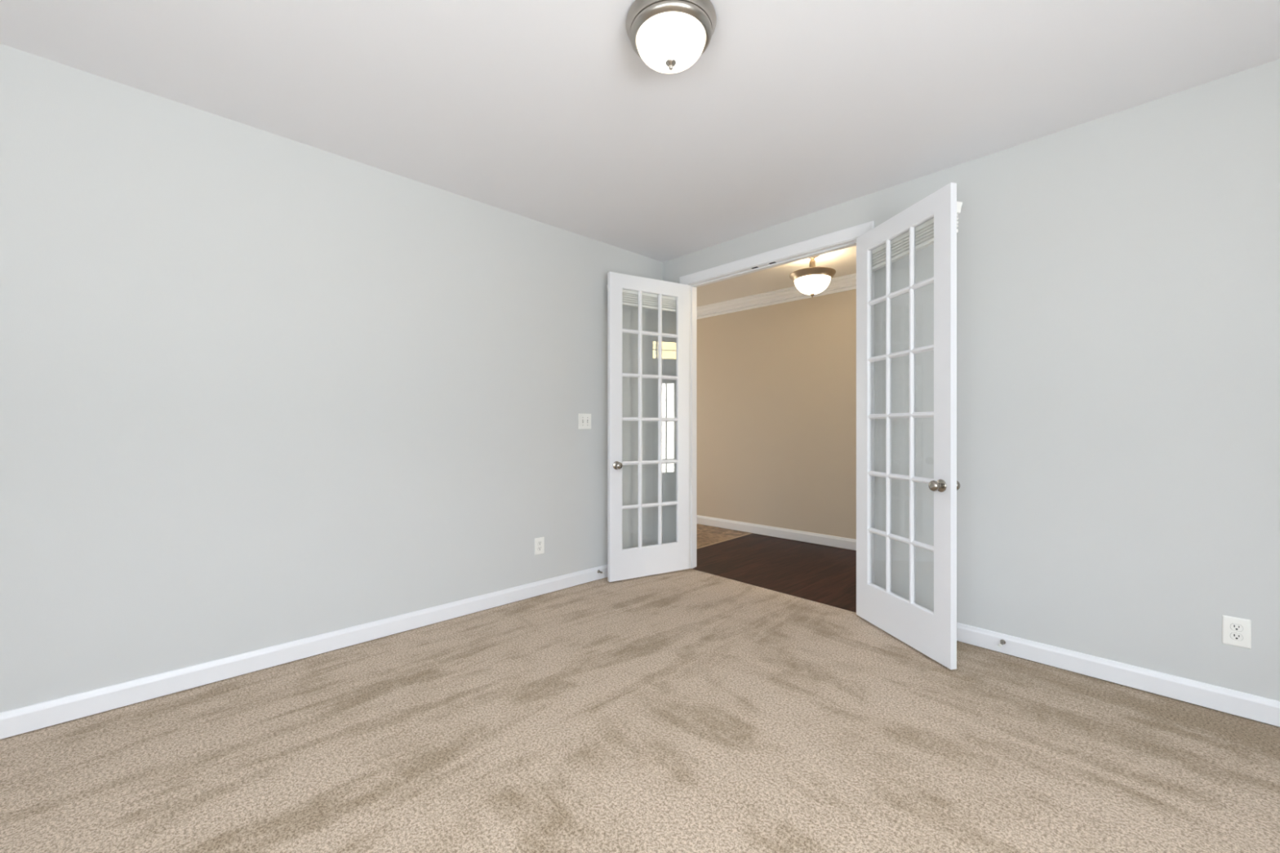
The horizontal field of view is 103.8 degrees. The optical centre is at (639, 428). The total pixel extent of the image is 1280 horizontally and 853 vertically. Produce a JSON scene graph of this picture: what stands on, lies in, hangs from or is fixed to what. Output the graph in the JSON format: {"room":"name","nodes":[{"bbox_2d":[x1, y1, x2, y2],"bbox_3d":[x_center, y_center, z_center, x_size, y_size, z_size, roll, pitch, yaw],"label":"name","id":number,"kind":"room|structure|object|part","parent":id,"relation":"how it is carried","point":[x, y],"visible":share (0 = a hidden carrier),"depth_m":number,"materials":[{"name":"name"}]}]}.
{"room":"empty room","nodes":[
{"label":"empty room","id":0,"kind":"room"},
{"bbox_2d":[0,43,662,712],"bbox_3d":[-1.642,-0.179,2.890,5.014,2.870,0.114,0,0,-44],"label":"wall","id":1,"kind":"structure","parent":0,"point":[260,388],"depth_m":2.52,"materials":[{"name":"grey paint"}]},
{"bbox_2d":[0,564,608,739],"bbox_3d":[-1.556,1.170,2.883,4.898,0.100,0.014,0,0,-44],"label":"baseboard","id":2,"kind":"structure","parent":1,"relation":"attached to","point":[28,718],"depth_m":2.51,"materials":[{"name":"white wood"}]},
{"bbox_2d":[534,537,544,555],"bbox_3d":[-0.735,0.864,3.672,0.080,0.122,0.008,0,0,-44],"label":"electrical outlet","id":3,"kind":"object","parent":1,"relation":"attached to","point":[539,542],"visible":1,"depth_m":3.67,"materials":[{"name":"white plastic"}]},
{"bbox_2d":[578,413,591,429],"bbox_3d":[-0.430,-0.053,3.957,0.124,0.122,0.018,0,0,-44],"label":"light switch","id":4,"kind":"object","parent":1,"relation":"attached to","point":[584,420],"visible":1,"depth_m":3.96,"materials":[{"name":"white plastic"}]},
{"bbox_2d":[0,533,1279,852],"bbox_3d":[0.736,1.241,1.804,6.724,0.030,5.058,0,0,-44],"label":"floor","id":5,"kind":"structure","parent":0,"point":[689,710],"depth_m":1.92,"materials":[{"name":"beige carpet"}]},
{"bbox_2d":[0,0,1279,262],"bbox_3d":[0.131,-1.564,1.117,4.900,0.100,4.900,0,0,-44],"label":"ceiling","id":6,"kind":"structure","parent":0,"point":[548,112],"depth_m":2.19,"materials":[{"name":"white paint"}]},
{"bbox_2d":[626,0,716,73],"bbox_3d":[0.115,-1.426,1.872,0.336,0.176,0.336,0,0,-44],"label":"ceiling lamp","id":7,"kind":"object","parent":6,"relation":"attached to","point":[668,36],"visible":1,"depth_m":1.79,"materials":[{"name":"white glass"}]},
{"bbox_3d":[0.115,-1.408,1.872,0.258,0.084,0.258,0,0,-44],"label":"lamp shade","id":8,"kind":"part","parent":7,"relation":"part of","materials":[{"name":"white glass"}]},
{"bbox_2d":[696,524,748,547],"bbox_3d":[-0.289,1.243,6.404,1.569,0.026,3.072,0,0,-44],"label":"floor tile","id":9,"kind":"structure","parent":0,"point":[705,535],"depth_m":5.81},
{"bbox_2d":[696,533,752,549],"bbox_3d":[0.761,1.242,5.304,0.030,0.028,1.571,0,0,44],"label":"trim","id":10,"kind":"structure","parent":9,"relation":"on","point":[748,533],"depth_m":5.46,"materials":[{"name":"beige wood"}]},
{"bbox_2d":[696,288,856,551],"bbox_3d":[1.758,-0.179,5.506,7.208,2.870,0.114,0,0,44],"label":"wall","id":11,"kind":"structure","parent":0,"point":[776,384],"depth_m":5.63,"materials":[{"name":"beige paint"}]},
{"bbox_2d":[696,273,856,319],"bbox_3d":[1.189,-1.454,4.959,1.710,0.120,7.204,0,0,-44],"label":"trim","id":12,"kind":"structure","parent":11,"relation":"attached to","point":[846,282],"depth_m":5.64,"materials":[{"name":"white"}]},
{"bbox_2d":[696,515,856,550],"bbox_3d":[1.712,1.170,5.461,7.204,0.108,0.014,0,0,44],"label":"baseboard","id":13,"kind":"structure","parent":11,"relation":"attached to","point":[810,537],"depth_m":5.59,"materials":[{"name":"white wood"}]},
{"bbox_2d":[696,245,856,306],"bbox_3d":[1.187,-1.564,4.961,1.710,0.100,7.200,0,0,-44],"label":"ceiling","id":14,"kind":"structure","parent":0,"point":[843,261],"depth_m":5.14,"materials":[{"name":"white paint"}]},
{"bbox_2d":[789,255,835,297],"bbox_3d":[1.500,-1.326,4.363,0.383,0.376,0.383,0,0,-44],"label":"ceiling lamp","id":15,"kind":"object","parent":14,"relation":"hanging from","point":[813,280],"visible":0.96,"depth_m":4.26,"materials":[{"name":"white glass"}]},
{"bbox_3d":[1.500,-1.327,4.363,0.052,0.315,0.052,0,0,-44],"label":"stem","id":16,"kind":"part","parent":15,"relation":"part of","materials":[{"name":"brown metal"}]},
{"bbox_3d":[1.500,-1.238,4.363,0.305,0.143,0.305,0,0,-44],"label":"lamp shade","id":17,"kind":"part","parent":15,"relation":"part of","materials":[{"name":"white glass"}]},
{"bbox_2d":[662,58,1279,701],"bbox_3d":[1.923,-0.179,2.829,0.057,2.870,4.900,0,0,-44],"label":"wall","id":18,"kind":"structure","parent":0,"point":[1118,273],"depth_m":2.44,"materials":[{"name":"grey paint"}]},
{"bbox_2d":[608,271,688,582],"bbox_3d":[0.087,-0.010,4.149,0.770,2.445,0.161,0,0,-30],"label":"door","id":19,"kind":"structure","parent":18,"relation":"in","point":[641,561],"depth_m":4.09,"materials":[{"name":"white paint"}]},
{"bbox_3d":[-0.180,0.296,3.962,0.066,0.066,0.026,0,0,-30],"label":"knob","id":20,"kind":"part","parent":19,"relation":"part of","materials":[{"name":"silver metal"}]},
{"bbox_2d":[607,284,675,312],"bbox_3d":[0.061,-1.074,4.186,0.722,0.152,0.054,0,0,-30],"label":"window blind","id":21,"kind":"object","parent":19,"relation":"attached to","point":[629,298],"visible":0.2,"depth_m":4.17,"materials":[{"name":"white plastic"}]},
{"bbox_3d":[0.063,-1.007,4.179,0.698,0.018,0.034,0,0,-30],"label":"rail","id":22,"kind":"part","parent":21,"relation":"part of","materials":[{"name":"white plastic"}]},
{"bbox_2d":[687,238,856,568],"bbox_3d":[0.975,-0.016,3.863,0.114,2.496,1.530,0,0,-44],"label":"trim","id":23,"kind":"structure","parent":18,"relation":"attached to","point":[692,286],"depth_m":4.39,"materials":[{"name":"white wood"}]},
{"bbox_2d":[679,220,874,583],"bbox_3d":[0.927,-0.052,3.817,0.018,2.556,1.662,0,0,-44],"label":"trim","id":24,"kind":"structure","parent":18,"relation":"attached to","point":[854,232],"depth_m":3.46,"materials":[{"name":"white wood"}]},
{"bbox_2d":[856,182,959,670],"bbox_3d":[1.498,-0.010,2.894,0.161,2.445,0.770,0,0,-12],"label":"door","id":25,"kind":"structure","parent":18,"relation":"in","point":[931,633],"depth_m":2.78,"materials":[{"name":"white paint"}]},
{"bbox_2d":[871,201,962,271],"bbox_3d":[1.543,-1.074,2.899,0.054,0.152,0.722,0,0,-12],"label":"window blind","id":26,"kind":"object","parent":25,"relation":"attached to","point":[924,233],"visible":0.36,"depth_m":2.88,"materials":[{"name":"white plastic"}]},
{"bbox_3d":[1.536,-1.007,2.896,0.034,0.018,0.698,0,0,-12],"label":"rail","id":27,"kind":"part","parent":26,"relation":"part of","materials":[{"name":"white plastic"}]},
{"bbox_3d":[1.534,0.296,2.570,0.026,0.066,0.066,0,0,-12],"label":"knob","id":28,"kind":"part","parent":25,"relation":"part of","materials":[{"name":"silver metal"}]},
{"bbox_2d":[998,639,1005,647],"bbox_3d":[1.942,1.160,2.694,0.073,0.025,0.025,0,0,-44],"label":"door stop","id":29,"kind":"object","parent":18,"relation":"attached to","point":[1002,642],"visible":1,"depth_m":2.70,"materials":[{"name":"silver metal"}]},
{"bbox_2d":[956,622,1279,727],"bbox_3d":[1.903,1.170,2.799,0.014,0.100,4.885,0,0,-44],"label":"baseboard","id":30,"kind":"structure","parent":18,"relation":"attached to","point":[1262,709],"depth_m":2.36,"materials":[{"name":"white wood"}]},
{"bbox_2d":[1222,615,1251,648],"bbox_3d":[2.540,0.869,2.135,0.008,0.122,0.080,0,0,-44],"label":"electrical outlet","id":31,"kind":"object","parent":18,"relation":"attached to","point":[1237,632],"visible":1,"depth_m":2.13,"materials":[{"name":"white plastic"}]},
{"bbox_2d":[1230,623,1243,631],"bbox_3d":[2.538,0.849,2.133,0.003,0.030,0.036,0,0,-44],"label":"socket","id":32,"kind":"object","parent":31,"relation":"attached to","point":[1233,627],"depth_m":2.13,"materials":[{"name":"white plastic"}]},
{"bbox_2d":[1230,632,1243,640],"bbox_3d":[2.538,0.888,2.133,0.002,0.028,0.034,0,0,-44],"label":"socket","id":33,"kind":"object","parent":31,"relation":"attached to","point":[1233,636],"depth_m":2.13,"materials":[{"name":"white plastic"}]}
]}

